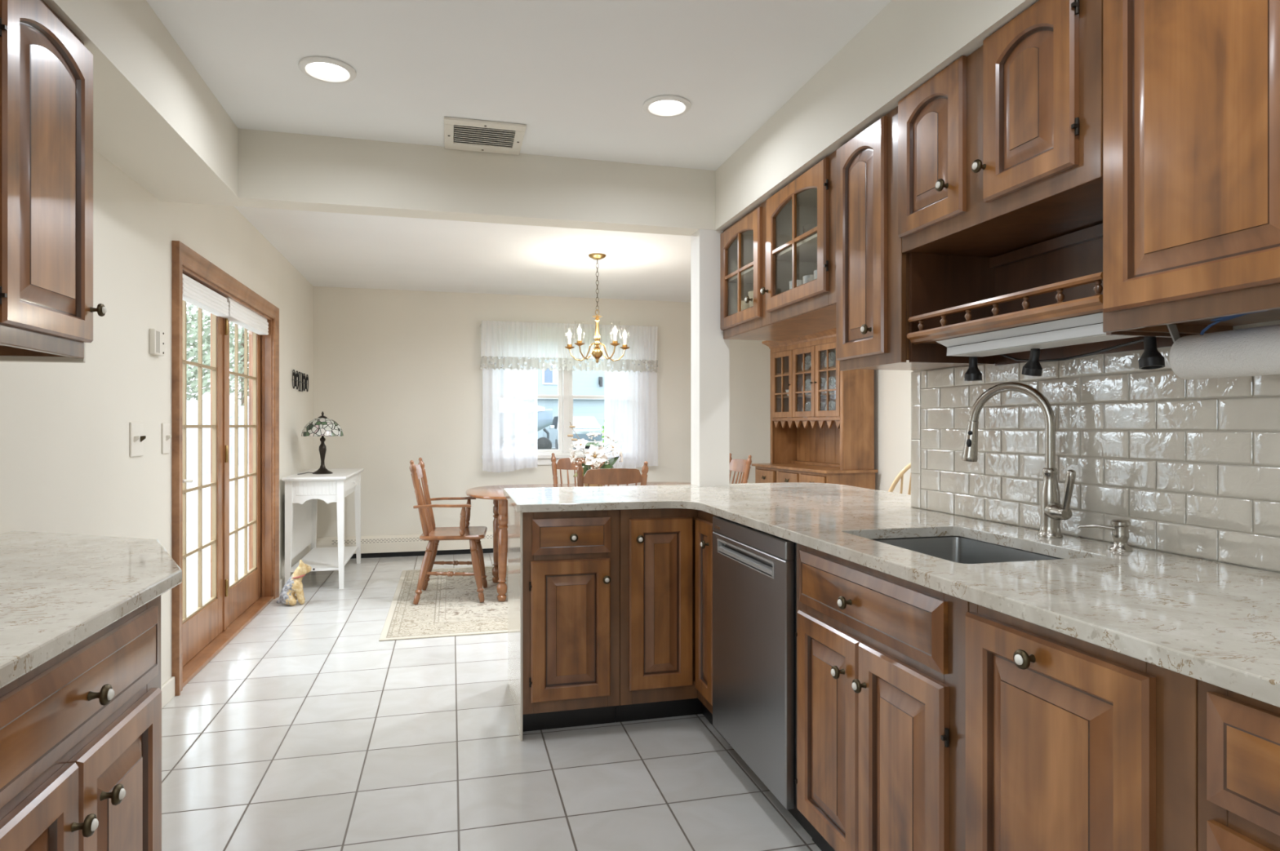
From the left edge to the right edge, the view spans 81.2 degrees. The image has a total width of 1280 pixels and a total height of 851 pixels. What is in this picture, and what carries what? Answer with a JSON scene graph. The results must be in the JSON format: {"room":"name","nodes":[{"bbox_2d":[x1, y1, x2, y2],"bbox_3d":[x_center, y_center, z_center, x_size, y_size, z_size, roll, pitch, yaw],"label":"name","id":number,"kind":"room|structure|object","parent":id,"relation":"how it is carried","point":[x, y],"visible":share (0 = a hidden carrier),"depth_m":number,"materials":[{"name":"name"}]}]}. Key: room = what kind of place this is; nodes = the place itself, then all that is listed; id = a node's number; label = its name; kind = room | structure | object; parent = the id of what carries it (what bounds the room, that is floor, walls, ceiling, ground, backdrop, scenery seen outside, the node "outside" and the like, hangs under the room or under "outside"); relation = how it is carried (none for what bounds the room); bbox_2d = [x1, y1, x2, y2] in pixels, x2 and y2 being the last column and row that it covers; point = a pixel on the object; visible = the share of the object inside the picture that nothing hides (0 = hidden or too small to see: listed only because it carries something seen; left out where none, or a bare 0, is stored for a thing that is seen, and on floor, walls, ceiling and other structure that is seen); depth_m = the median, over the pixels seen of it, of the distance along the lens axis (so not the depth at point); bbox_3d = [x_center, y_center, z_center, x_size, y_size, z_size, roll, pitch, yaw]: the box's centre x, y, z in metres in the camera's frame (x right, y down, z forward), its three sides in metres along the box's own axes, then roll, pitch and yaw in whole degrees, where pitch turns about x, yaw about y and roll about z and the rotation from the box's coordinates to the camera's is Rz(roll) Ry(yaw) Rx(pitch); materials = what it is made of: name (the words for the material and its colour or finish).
{"room":"kitchen","nodes":[
{"label":"kitchen","id":0,"kind":"room"},
{"bbox_2d":[0,148,313,686],"bbox_3d":[-1.851,-0.025,2.070,0.145,2.480,9.920,0,0,-14],"label":"wall","id":1,"kind":"structure","parent":0,"point":[67,466],"depth_m":2.88,"materials":[{"name":"beige paint"}]},
{"bbox_2d":[0,0,106,363],"bbox_3d":[-1.426,-0.564,1.440,0.366,0.809,0.890,0,0,-14],"label":"upper cabinet","id":2,"kind":"object","parent":1,"relation":"attached to","point":[46,309],"visible":1,"depth_m":1.67,"materials":[{"name":"brown wood"}]},
{"bbox_2d":[129,422,146,457],"bbox_3d":[-1.991,0.055,2.968,0.024,0.136,0.120,0,0,-14],"label":"light switch","id":3,"kind":"object","parent":1,"relation":"attached to","point":[137,437],"visible":1,"depth_m":2.96,"materials":[{"name":"beige plastic"}]},
{"bbox_2d":[43,0,246,207],"bbox_3d":[-1.170,-1.117,0.354,0.335,0.295,6.020,0,0,-14],"label":"soffit","id":4,"kind":"structure","parent":1,"relation":"attached to","point":[156,119],"depth_m":2.46,"materials":[{"name":"beige paint"}]},
{"bbox_2d":[149,328,164,356],"bbox_3d":[-2.036,-0.350,3.150,0.024,0.106,0.105,0,0,-14],"label":"sensor box","id":5,"kind":"object","parent":1,"relation":"attached to","point":[156,336],"visible":1,"depth_m":3.12,"materials":[{"name":"beige plastic"}]},
{"bbox_2d":[161,422,171,453],"bbox_3d":[-2.067,0.056,3.268,0.024,0.134,0.080,0,0,-14],"label":"light switch","id":6,"kind":"object","parent":1,"relation":"attached to","point":[166,436],"visible":1,"depth_m":3.26,"materials":[{"name":"beige plastic"}]},
{"bbox_2d":[160,676,174,708],"bbox_3d":[-1.944,1.170,2.763,0.014,0.090,1.210,0,0,-14],"label":"baseboard","id":7,"kind":"structure","parent":1,"relation":"attached to","point":[167,689],"depth_m":3.27,"materials":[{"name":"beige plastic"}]},
{"bbox_2d":[182,300,227,666],"bbox_3d":[-2.295,0.233,3.889,0.100,1.915,0.946,0,0,-14],"label":"door","id":8,"kind":"structure","parent":1,"relation":"in","point":[204,624],"depth_m":4.14,"materials":[{"name":"brown wood"}]},
{"bbox_2d":[182,274,228,316],"bbox_3d":[-2.267,-0.667,3.863,0.059,0.101,0.742,0,0,-14],"label":"blind","id":9,"kind":"object","parent":1,"relation":"attached to","point":[194,293],"visible":0.71,"depth_m":3.84,"materials":[{"name":"white fabric"}]},
{"bbox_2d":[222,318,226,631],"bbox_3d":[-2.438,0.231,4.340,0.052,1.920,0.038,0,0,-14],"label":"trim","id":10,"kind":"structure","parent":1,"relation":"attached to","point":[224,335],"depth_m":4.33,"materials":[{"name":"brown wood"}]},
{"bbox_2d":[172,240,279,696],"bbox_3d":[-2.331,0.193,4.326,0.030,2.045,2.010,0,0,-14],"label":"trim","id":11,"kind":"structure","parent":1,"relation":"attached to","point":[182,255],"depth_m":3.42,"materials":[{"name":"brown wood"}]},
{"bbox_2d":[182,266,271,597],"bbox_3d":[-2.416,0.228,4.304,0.145,1.975,1.880,0,0,-14],"label":"trim","id":12,"kind":"structure","parent":1,"relation":"attached to","point":[266,340],"depth_m":5.19,"materials":[{"name":"brown wood"}]},
{"bbox_2d":[182,596,273,687],"bbox_3d":[-2.410,1.204,4.306,0.157,0.022,1.990,0,0,-14],"label":"trim","id":13,"kind":"structure","parent":1,"relation":"attached to","point":[202,659],"depth_m":4.14,"materials":[{"name":"brown wood"}]},
{"bbox_2d":[226,320,261,627],"bbox_3d":[-2.548,0.233,4.770,0.040,1.915,0.847,0,0,-14],"label":"door","id":14,"kind":"structure","parent":1,"relation":"in","point":[245,590],"depth_m":4.87,"materials":[{"name":"brown wood"}]},
{"bbox_2d":[221,297,268,335],"bbox_3d":[-2.477,-0.678,4.696,0.059,0.110,0.920,0,0,-14],"label":"blind","id":15,"kind":"object","parent":1,"relation":"attached to","point":[240,315],"visible":0.94,"depth_m":4.63,"materials":[{"name":"white fabric"}]},
{"bbox_2d":[279,572,293,593],"bbox_3d":[-2.764,1.170,6.008,0.014,0.090,1.455,0,0,-14],"label":"baseboard","id":16,"kind":"structure","parent":1,"relation":"attached to","point":[282,582],"depth_m":5.46,"materials":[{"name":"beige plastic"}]},
{"bbox_2d":[292,369,308,391],"bbox_3d":[-2.799,-0.361,6.152,0.017,0.161,0.680,0,0,-14],"label":"scroll ornament","id":17,"kind":"object","parent":1,"relation":"attached to","point":[295,375],"visible":1,"depth_m":6.10,"materials":[{"name":"black metal"}]},
{"bbox_2d":[161,553,821,850],"bbox_3d":[0.415,1.275,2.642,4.820,0.120,9.920,0,0,-14],"label":"floor","id":18,"kind":"structure","parent":0,"point":[308,731],"depth_m":2.72,"materials":[{"name":"white tile"}]},
{"bbox_2d":[0,595,161,850],"bbox_3d":[-1.254,0.773,1.437,0.673,0.883,1.460,0,0,-14],"label":"base cabinet","id":19,"kind":"object","parent":18,"relation":"on","point":[81,731],"visible":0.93,"depth_m":1.19,"materials":[{"name":"brown wood"}]},
{"bbox_2d":[0,530,182,688],"bbox_3d":[-1.274,0.316,1.449,0.667,0.030,1.593,0,0,-14],"label":"countertop","id":20,"kind":"structure","parent":19,"relation":"on","point":[57,591],"depth_m":1.41,"materials":[{"name":"beige stone"}]},
{"bbox_2d":[276,560,315,605],"bbox_3d":[-2.350,1.066,5.087,0.163,0.291,0.197,0,0,33],"label":"dog figurine","id":21,"kind":"object","parent":18,"relation":"on","point":[294,585],"visible":1,"depth_m":5.04,"materials":[{"name":"beige ceramic"}]},
{"bbox_2d":[281,468,364,589],"bbox_3d":[-2.529,0.797,6.029,0.440,0.835,1.150,0,0,-14],"label":"console table","id":22,"kind":"object","parent":18,"relation":"on","point":[302,491],"visible":0.99,"depth_m":5.68,"materials":[{"name":"white paint"}]},
{"bbox_2d":[297,411,343,475],"bbox_3d":[-2.512,0.134,5.894,0.322,0.492,0.310,0,0,-14],"label":"table lamp","id":23,"kind":"object","parent":22,"relation":"on","point":[322,426],"visible":1,"depth_m":5.82,"materials":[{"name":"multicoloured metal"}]},
{"bbox_2d":[290,546,358,572],"bbox_3d":[-2.531,1.071,6.029,0.365,0.018,1.030,0,0,-14],"label":"shelf","id":24,"kind":"object","parent":22,"relation":"attached to","point":[322,559],"depth_m":5.96,"materials":[{"name":"white paint"}]},
{"bbox_2d":[378,565,507,641],"bbox_3d":[-0.318,1.211,5.567,2.900,0.008,2.090,0,0,-14],"label":"area rug","id":25,"kind":"object","parent":18,"relation":"on","point":[449,606],"visible":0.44,"depth_m":4.88,"materials":[{"name":"beige fabric"}]},
{"bbox_2d":[409,457,487,604],"bbox_3d":[-1.349,0.719,5.274,0.512,0.972,0.618,0,0,-9],"label":"armchair","id":26,"kind":"object","parent":25,"relation":"on","point":[431,534],"visible":1,"depth_m":5.09,"materials":[{"name":"brown wood"}]},
{"bbox_2d":[465,482,690,601],"bbox_3d":[-0.308,0.838,5.626,1.959,0.728,1.059,0,0,-14],"label":"dining table","id":27,"kind":"object","parent":25,"relation":"on","point":[495,493],"visible":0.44,"depth_m":5.16,"materials":[{"name":"brown wood"}]},
{"bbox_2d":[567,422,623,486],"bbox_3d":[-0.333,0.223,5.503,0.392,0.501,0.370,0,0,9],"label":"flower arrangement","id":28,"kind":"object","parent":27,"relation":"on","point":[595,456],"visible":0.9,"depth_m":5.45,"materials":[{"name":"beige plant"}]},
{"bbox_2d":[551,453,604,484],"bbox_3d":[-0.475,0.719,6.209,0.500,0.972,0.512,0,0,-14],"label":"dining chair","id":29,"kind":"object","parent":25,"relation":"on","point":[564,464],"visible":0.09,"depth_m":6.38,"materials":[{"name":"brown wood"}]},
{"bbox_2d":[576,461,648,487],"bbox_3d":[-0.228,0.719,5.047,0.500,0.972,0.512,0,0,-14],"label":"dining chair","id":30,"kind":"object","parent":25,"relation":"on","point":[607,477],"visible":0.23,"depth_m":4.81,"materials":[{"name":"brown wood"}]},
{"bbox_2d":[729,453,751,484],"bbox_3d":[0.599,0.719,6.061,0.512,0.972,0.500,0,0,-14],"label":"dining chair","id":31,"kind":"object","parent":25,"relation":"on","point":[740,466],"visible":0.2,"depth_m":6.08,"materials":[{"name":"brown wood"}]},
{"bbox_2d":[507,501,619,741],"bbox_3d":[0.131,0.773,3.337,1.372,0.883,0.713,0,0,-14],"label":"base cabinet","id":32,"kind":"object","parent":18,"relation":"on","point":[563,567],"visible":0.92,"depth_m":2.91,"materials":[{"name":"brown wood"}]},
{"bbox_2d":[503,482,1279,707],"bbox_3d":[0.571,0.316,2.172,1.689,0.030,3.332,0,0,-14],"label":"countertop","id":33,"kind":"structure","parent":32,"relation":"on","point":[1213,623],"depth_m":1.53,"materials":[{"name":"beige stone"}]},
{"bbox_2d":[690,229,729,486],"bbox_3d":[0.353,-0.335,3.772,0.157,1.271,0.136,0,0,-14],"label":"column","id":34,"kind":"structure","parent":33,"relation":"on","point":[709,352],"depth_m":3.71,"materials":[{"name":"white paint"}]},
{"bbox_2d":[871,536,1061,564],"bbox_3d":[0.825,0.431,1.928,0.445,0.198,0.585,0,0,-14],"label":"sink","id":35,"kind":"object","parent":33,"relation":"in","point":[957,549],"visible":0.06,"depth_m":2.19,"materials":[{"name":"silver metal"}]},
{"bbox_2d":[960,382,1075,538],"bbox_3d":[1.059,0.090,2.067,0.103,0.423,0.333,0,0,-31],"label":"tap","id":36,"kind":"object","parent":33,"relation":"on","point":[1052,512],"visible":1,"depth_m":2.02,"materials":[{"name":"silver metal"}]},
{"bbox_2d":[1076,519,1132,551],"bbox_3d":[1.133,0.264,1.821,0.114,0.074,0.048,0,0,37],"label":"soap dispenser","id":37,"kind":"object","parent":33,"relation":"on","point":[1120,528],"visible":1,"depth_m":1.79,"materials":[{"name":"silver metal"}]},
{"bbox_2d":[615,508,729,745],"bbox_3d":[0.344,0.773,3.293,0.976,0.883,0.884,0,0,-14],"label":"base cabinet","id":38,"kind":"object","parent":18,"relation":"on","point":[666,554],"visible":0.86,"depth_m":2.99,"materials":[{"name":"brown wood"}]},
{"bbox_2d":[712,516,812,838],"bbox_3d":[0.664,0.776,2.573,0.652,0.878,0.656,0,0,-14],"label":"dishwasher","id":39,"kind":"object","parent":18,"relation":"on","point":[754,571],"visible":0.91,"depth_m":2.39,"materials":[{"name":"grey metal"}]},
{"bbox_2d":[751,328,877,489],"bbox_3d":[1.464,0.215,6.437,0.486,2.000,1.230,0,0,-20],"label":"china hutch","id":40,"kind":"object","parent":18,"relation":"on","point":[820,446],"visible":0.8,"depth_m":6.40,"materials":[{"name":"brown wood"}]},
{"bbox_2d":[776,366,835,398],"bbox_3d":[1.553,-0.367,6.470,0.234,0.228,1.074,0,0,-20],"label":"shelf","id":41,"kind":"object","parent":40,"relation":"attached to","point":[823,375],"depth_m":6.80,"materials":[{"name":"brown wood"}]},
{"bbox_2d":[801,355,811,370],"bbox_3d":[1.514,-0.562,6.775,0.046,0.149,0.153,0,0,-14],"label":"dinner plate","id":42,"kind":"object","parent":40,"relation":"on","point":[807,358],"visible":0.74,"depth_m":6.79,"materials":[{"name":"white ceramic"}]},
{"bbox_2d":[801,378,811,395],"bbox_3d":[1.514,-0.348,6.775,0.046,0.149,0.153,0,0,-14],"label":"dinner plate","id":43,"kind":"object","parent":40,"relation":"on","point":[807,384],"visible":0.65,"depth_m":6.78,"materials":[{"name":"white ceramic"}]},
{"bbox_2d":[801,401,811,417],"bbox_3d":[1.514,-0.141,6.775,0.046,0.149,0.153,0,0,-14],"label":"dinner plate","id":44,"kind":"object","parent":40,"relation":"on","point":[807,406],"visible":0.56,"depth_m":6.79,"materials":[{"name":"white ceramic"}]},
{"bbox_2d":[824,351,835,367],"bbox_3d":[1.639,-0.562,6.437,0.046,0.149,0.153,0,0,-14],"label":"dinner plate","id":45,"kind":"object","parent":40,"relation":"on","point":[831,362],"visible":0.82,"depth_m":6.44,"materials":[{"name":"white ceramic"}]},
{"bbox_2d":[824,377,835,393],"bbox_3d":[1.639,-0.348,6.437,0.046,0.149,0.153,0,0,-14],"label":"dinner plate","id":46,"kind":"object","parent":40,"relation":"on","point":[833,380],"visible":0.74,"depth_m":6.44,"materials":[{"name":"white ceramic"}]},
{"bbox_2d":[824,400,835,410],"bbox_3d":[1.639,-0.141,6.437,0.046,0.149,0.153,0,0,-14],"label":"dinner plate","id":47,"kind":"object","parent":40,"relation":"on","point":[833,403],"visible":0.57,"depth_m":6.44,"materials":[{"name":"white ceramic"}]},
{"bbox_2d":[795,543,968,850],"bbox_3d":[0.838,0.773,1.888,0.706,0.883,0.746,0,0,-14],"label":"base cabinet","id":48,"kind":"object","parent":18,"relation":"on","point":[881,656],"visible":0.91,"depth_m":1.74,"materials":[{"name":"brown wood"}]},
{"bbox_2d":[888,462,911,495],"bbox_3d":[1.546,0.706,4.495,0.454,1.026,0.512,0,0,-14],"label":"chair","id":49,"kind":"object","parent":18,"relation":"on","point":[900,475],"visible":0.04,"depth_m":4.25,"materials":[{"name":"brown wood"}]},
{"bbox_2d":[965,602,1197,850],"bbox_3d":[0.986,0.773,1.303,0.706,0.883,0.456,0,0,-14],"label":"base cabinet","id":50,"kind":"object","parent":18,"relation":"on","point":[1073,744],"visible":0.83,"depth_m":1.19,"materials":[{"name":"brown wood"}]},
{"bbox_2d":[1197,680,1279,850],"bbox_3d":[1.101,0.773,0.847,0.706,0.883,0.482,0,0,-14],"label":"base cabinet","id":51,"kind":"object","parent":18,"relation":"on","point":[1238,735],"visible":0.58,"depth_m":0.94,"materials":[{"name":"brown wood"}]},
{"bbox_2d":[146,0,891,302],"bbox_3d":[0.415,-1.325,2.642,4.820,0.120,9.920,0,0,-14],"label":"ceiling","id":52,"kind":"structure","parent":0,"point":[580,75],"depth_m":2.78,"materials":[{"name":"white paint"}]},
{"bbox_2d":[297,56,356,83],"bbox_3d":[-1.108,-1.258,2.649,0.190,0.011,0.190,0,0,-14],"label":"recessed light","id":53,"kind":"object","parent":52,"relation":"in","point":[326,69],"visible":1,"depth_m":2.64,"materials":[{"name":"white paint"}]},
{"bbox_2d":[238,128,715,235],"bbox_3d":[-0.685,-1.117,3.509,2.150,0.295,0.140,0,0,-14],"label":"ceiling beam","id":54,"kind":"structure","parent":52,"relation":"attached to","point":[282,171],"depth_m":3.41,"materials":[{"name":"beige paint"}]},
{"bbox_2d":[444,116,526,155],"bbox_3d":[-0.681,-1.257,3.257,0.336,0.014,0.340,0,0,-14],"label":"ceiling vent","id":55,"kind":"object","parent":52,"relation":"in","point":[460,134],"visible":1,"depth_m":3.24,"materials":[{"name":"beige plastic"}]},
{"bbox_2d":[564,253,629,363],"bbox_3d":[-0.307,-0.866,5.552,0.482,0.798,0.486,0,0,-14],"label":"chandelier","id":56,"kind":"object","parent":52,"relation":"hanging from","point":[597,353],"visible":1,"depth_m":5.52,"materials":[{"name":"gold metal"}]},
{"bbox_2d":[643,94,691,117],"bbox_3d":[0.107,-1.258,2.949,0.190,0.011,0.190,0,0,-14],"label":"recessed light","id":57,"kind":"object","parent":52,"relation":"in","point":[668,105],"visible":1,"depth_m":2.94,"materials":[{"name":"white paint"}]},
{"bbox_2d":[313,286,770,537],"bbox_3d":[-0.715,-0.025,7.411,4.675,2.480,0.120,0,0,-14],"label":"wall","id":58,"kind":"structure","parent":0,"point":[398,371],"depth_m":7.04,"materials":[{"name":"beige paint"}]},
{"bbox_2d":[315,532,493,559],"bbox_3d":[-0.809,1.117,7.293,4.395,0.195,0.061,0,0,-14],"label":"baseboard heater","id":59,"kind":"object","parent":58,"relation":"attached to","point":[402,545],"visible":0.14,"depth_m":6.91,"materials":[{"name":"beige metal"}]},
{"bbox_2d":[481,360,604,465],"bbox_3d":[-0.732,-0.290,7.378,1.635,1.350,0.155,0,0,-14],"label":"window","id":60,"kind":"structure","parent":58,"relation":"in","point":[565,396],"depth_m":7.36,"materials":[{"name":"white paint"}]},
{"bbox_2d":[480,320,657,373],"bbox_3d":[-0.670,-0.753,7.271,1.742,0.465,0.163,0,0,-14],"label":"curtain valance","id":61,"kind":"object","parent":58,"relation":"attached to","point":[508,340],"visible":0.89,"depth_m":7.18,"materials":[{"name":"white fabric"}]},
{"bbox_2d":[482,356,537,472],"bbox_3d":[-1.235,-0.255,7.114,0.520,1.400,0.061,0,0,-14],"label":"sheer curtain","id":62,"kind":"object","parent":61,"relation":"hanging from","point":[509,397],"visible":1,"depth_m":7.11,"materials":[{"name":"white fabric"}]},
{"bbox_2d":[604,359,657,468],"bbox_3d":[-0.090,-0.264,7.401,0.539,1.382,0.062,0,0,-14],"label":"sheer curtain","id":63,"kind":"object","parent":61,"relation":"hanging from","point":[630,398],"visible":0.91,"depth_m":7.40,"materials":[{"name":"white fabric"}]},
{"bbox_2d":[874,369,912,494],"bbox_3d":[2.255,-0.025,4.953,0.120,2.480,6.100,0,0,-14],"label":"wall","id":64,"kind":"structure","parent":0,"point":[892,388],"depth_m":5.83,"materials":[{"name":"beige paint"}]},
{"bbox_2d":[911,320,1279,573],"bbox_3d":[1.662,-0.025,0.381,0.130,2.480,4.924,0,0,-14],"label":"tile backsplash","id":65,"kind":"structure","parent":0,"point":[1193,466],"depth_m":1.89,"materials":[{"name":"beige tile"}]},
{"bbox_2d":[720,151,835,341],"bbox_3d":[0.687,-0.699,3.191,0.381,0.539,1.146,0,0,-14],"label":"upper cabinet","id":66,"kind":"object","parent":65,"relation":"attached to","point":[766,249],"visible":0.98,"depth_m":3.19,"materials":[{"name":"brown wood"}]},
{"bbox_2d":[741,300,749,311],"bbox_3d":[0.515,-0.550,3.616,0.072,0.100,0.071,0,0,-14],"label":"beaker","id":67,"kind":"object","parent":66,"relation":"in","point":[744,305],"visible":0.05,"depth_m":3.58,"materials":[{"name":"beige"}]},
{"bbox_2d":[747,290,753,307],"bbox_3d":[0.550,-0.563,3.496,0.088,0.125,0.087,0,0,-14],"label":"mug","id":68,"kind":"object","parent":66,"relation":"in","point":[750,293],"visible":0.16,"depth_m":3.47,"materials":[{"name":"beige ceramic"}]},
{"bbox_2d":[728,233,817,284],"bbox_3d":[0.718,-0.716,3.198,0.299,0.012,1.112,0,0,-14],"label":"shelf","id":69,"kind":"object","parent":66,"relation":"attached to","point":[806,250],"depth_m":3.17,"materials":[{"name":"beige wood"}]},
{"bbox_2d":[789,280,803,289],"bbox_3d":[0.658,-0.544,3.045,0.101,0.088,0.079,0,0,44],"label":"mug","id":70,"kind":"object","parent":66,"relation":"in","point":[799,282],"visible":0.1,"depth_m":3.02,"materials":[{"name":"white ceramic"}]},
{"bbox_2d":[803,274,813,284],"bbox_3d":[0.691,-0.544,2.940,0.101,0.088,0.079,0,0,44],"label":"mug","id":71,"kind":"object","parent":66,"relation":"in","point":[807,278],"visible":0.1,"depth_m":2.92,"materials":[{"name":"white ceramic"}]},
{"bbox_2d":[813,270,817,279],"bbox_3d":[0.709,-0.544,2.831,0.101,0.088,0.079,0,0,44],"label":"mug","id":72,"kind":"object","parent":66,"relation":"in","point":[815,271],"visible":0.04,"depth_m":2.83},
{"bbox_2d":[715,0,1038,231],"bbox_3d":[1.271,-1.117,0.971,0.400,0.295,6.020,0,0,-14],"label":"soffit","id":73,"kind":"object","parent":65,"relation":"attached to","point":[908,42],"depth_m":2.42,"materials":[{"name":"beige paint"}]},
{"bbox_2d":[835,106,968,371],"bbox_3d":[0.873,-0.579,2.454,0.381,0.778,0.367,0,0,-14],"label":"upper cabinet","id":74,"kind":"object","parent":65,"relation":"attached to","point":[873,269],"visible":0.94,"depth_m":2.39,"materials":[{"name":"brown wood"}]},
{"bbox_2d":[897,0,1195,365],"bbox_3d":[1.005,-0.577,1.930,0.381,0.784,0.709,0,0,-14],"label":"upper cabinet","id":75,"kind":"object","parent":65,"relation":"attached to","point":[1000,151],"visible":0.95,"depth_m":1.92,"materials":[{"name":"brown wood"}]},
{"bbox_2d":[906,294,1102,344],"bbox_3d":[1.030,-0.260,1.936,0.309,0.034,0.684,0,0,-14],"label":"shelf","id":76,"kind":"object","parent":75,"relation":"attached to","point":[1060,310],"depth_m":1.83,"materials":[{"name":"brown wood"}]},
{"bbox_2d":[935,312,1138,381],"bbox_3d":[0.992,-0.184,1.888,0.151,0.114,0.604,0,0,-14],"label":"lamp","id":77,"kind":"object","parent":75,"relation":"attached to","point":[1087,329],"depth_m":1.88,"materials":[{"name":"white metal"}]},
{"bbox_2d":[954,334,1138,356],"bbox_3d":[1.014,-0.200,1.886,0.099,0.001,0.560,0,0,-14],"label":"diffuser","id":78,"kind":"object","parent":77,"relation":"attached to","point":[1052,340],"depth_m":1.87,"materials":[{"name":"white paint"}]},
{"bbox_2d":[1000,338,1143,362],"bbox_3d":[1.086,-0.191,1.853,0.021,0.050,0.542,0,0,-13],"label":"lamp cord","id":79,"kind":"object","parent":75,"relation":"hanging from","point":[1141,340],"visible":0.77,"depth_m":1.84,"materials":[{"name":"black plastic"}]},
{"bbox_2d":[1138,337,1164,369],"bbox_3d":[1.106,-0.158,1.614,0.048,0.070,0.049,0,0,-14],"label":"spot lamp","id":80,"kind":"object","parent":75,"relation":"attached to","point":[1151,358],"visible":0.99,"depth_m":1.61,"materials":[{"name":"black plastic"}]},
{"bbox_2d":[1102,0,1279,335],"bbox_3d":[1.169,-0.575,1.351,0.348,0.787,0.487,0,0,-14],"label":"upper cabinet","id":81,"kind":"object","parent":65,"relation":"attached to","point":[1191,88],"depth_m":1.35,"materials":[{"name":"brown wood"}]},
{"bbox_2d":[1166,324,1180,342],"bbox_3d":[1.169,-0.174,1.417,0.049,0.077,0.326,0,0,-14],"label":"towel holder","id":82,"kind":"object","parent":81,"relation":"attached to","point":[1172,328],"visible":0.26,"depth_m":1.57,"materials":[{"name":"grey metal"}]},
{"bbox_2d":[1168,324,1279,380],"bbox_3d":[1.183,-0.142,1.433,0.093,0.093,0.288,0,0,-14],"label":"paper towel roll","id":83,"kind":"object","parent":82,"relation":"hanging from","point":[1255,351],"visible":1,"depth_m":1.45,"materials":[{"name":"white paper"}]},
{"label":"outside","id":84,"kind":"structure","parent":0,"visible":0},
{"label":"driveway","id":85,"kind":"object","parent":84,"visible":0},
{"bbox_2d":[542,416,604,449],"bbox_3d":[-2.592,0.312,29.525,2.220,1.329,5.080,0,0,-14],"label":"pickup truck","id":86,"kind":"object","parent":85,"relation":"on","point":[584,425],"visible":0.41,"depth_m":28.41,"materials":[{"name":"silver metal"}]},
{"bbox_2d":[573,434,601,439],"bbox_3d":[-2.012,0.418,27.232,1.240,0.230,0.070,0,0,-14],"label":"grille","id":87,"kind":"object","parent":86,"relation":"attached to","point":[580,436],"depth_m":27.21,"materials":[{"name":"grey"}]},
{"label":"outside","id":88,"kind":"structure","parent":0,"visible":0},
{"bbox_3d":[5.620,1.185,36.194,31.370,0.380,52.570,0,0,-14],"label":"lawn","id":89,"kind":"structure","parent":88,"visible":0},
{"bbox_2d":[537,405,552,449],"bbox_3d":[-5.088,-0.054,25.119,4.300,2.061,2.140,0,0,-14],"label":"motor boat","id":90,"kind":"object","parent":89,"relation":"on","point":[544,415],"visible":0.18,"depth_m":25.27,"materials":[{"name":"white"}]},
{"bbox_2d":[537,358,604,448],"bbox_3d":[-2.155,-2.995,37.103,23.200,7.980,8.400,0,0,-14],"label":"house","id":91,"kind":"structure","parent":89,"relation":"on","point":[584,383],"depth_m":33.35,"materials":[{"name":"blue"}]},
{"bbox_2d":[598,377,602,386],"bbox_3d":[-1.756,-1.960,33.485,0.160,0.450,0.210,0,0,-14],"label":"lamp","id":92,"kind":"object","parent":91,"relation":"attached to","point":[600,379],"depth_m":33.41,"materials":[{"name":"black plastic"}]},
{"bbox_2d":[601,426,604,445],"bbox_3d":[-0.841,0.264,25.162,0.926,1.594,1.075,0,0,-14],"label":"shrub","id":93,"kind":"object","parent":89,"relation":"on","point":[602,432],"visible":0.02,"depth_m":25.13,"materials":[{"name":"green plant"}]},
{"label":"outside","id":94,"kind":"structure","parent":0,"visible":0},
{"bbox_2d":[186,463,248,615],"bbox_3d":[-14.310,1.185,25.264,12.630,0.380,64.000,0,0,-14],"label":"patio","id":95,"kind":"structure","parent":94,"point":[191,497],"depth_m":9.07,"materials":[{"name":"grey"}]},
{"bbox_2d":[186,302,240,401],"bbox_3d":[-13.000,-1.329,20.437,3.620,5.417,3.606,0,0,-21],"label":"tree","id":96,"kind":"object","parent":95,"relation":"on","point":[190,353],"visible":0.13,"depth_m":20.47,"materials":[{"name":"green plant"}]},
{"bbox_2d":[186,391,248,479],"bbox_3d":[-9.280,0.320,15.499,0.160,2.110,19.960,0,0,-14],"label":"vinyl fence","id":97,"kind":"object","parent":95,"relation":"on","point":[191,406],"visible":0.07,"depth_m":16.29,"materials":[{"name":"grey"}]},
{"bbox_2d":[186,304,248,406],"bbox_3d":[-13.785,-1.834,25.933,4.043,6.425,4.079,0,0,-14],"label":"tree","id":98,"kind":"object","parent":95,"relation":"on","point":[241,331],"visible":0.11,"depth_m":25.13,"materials":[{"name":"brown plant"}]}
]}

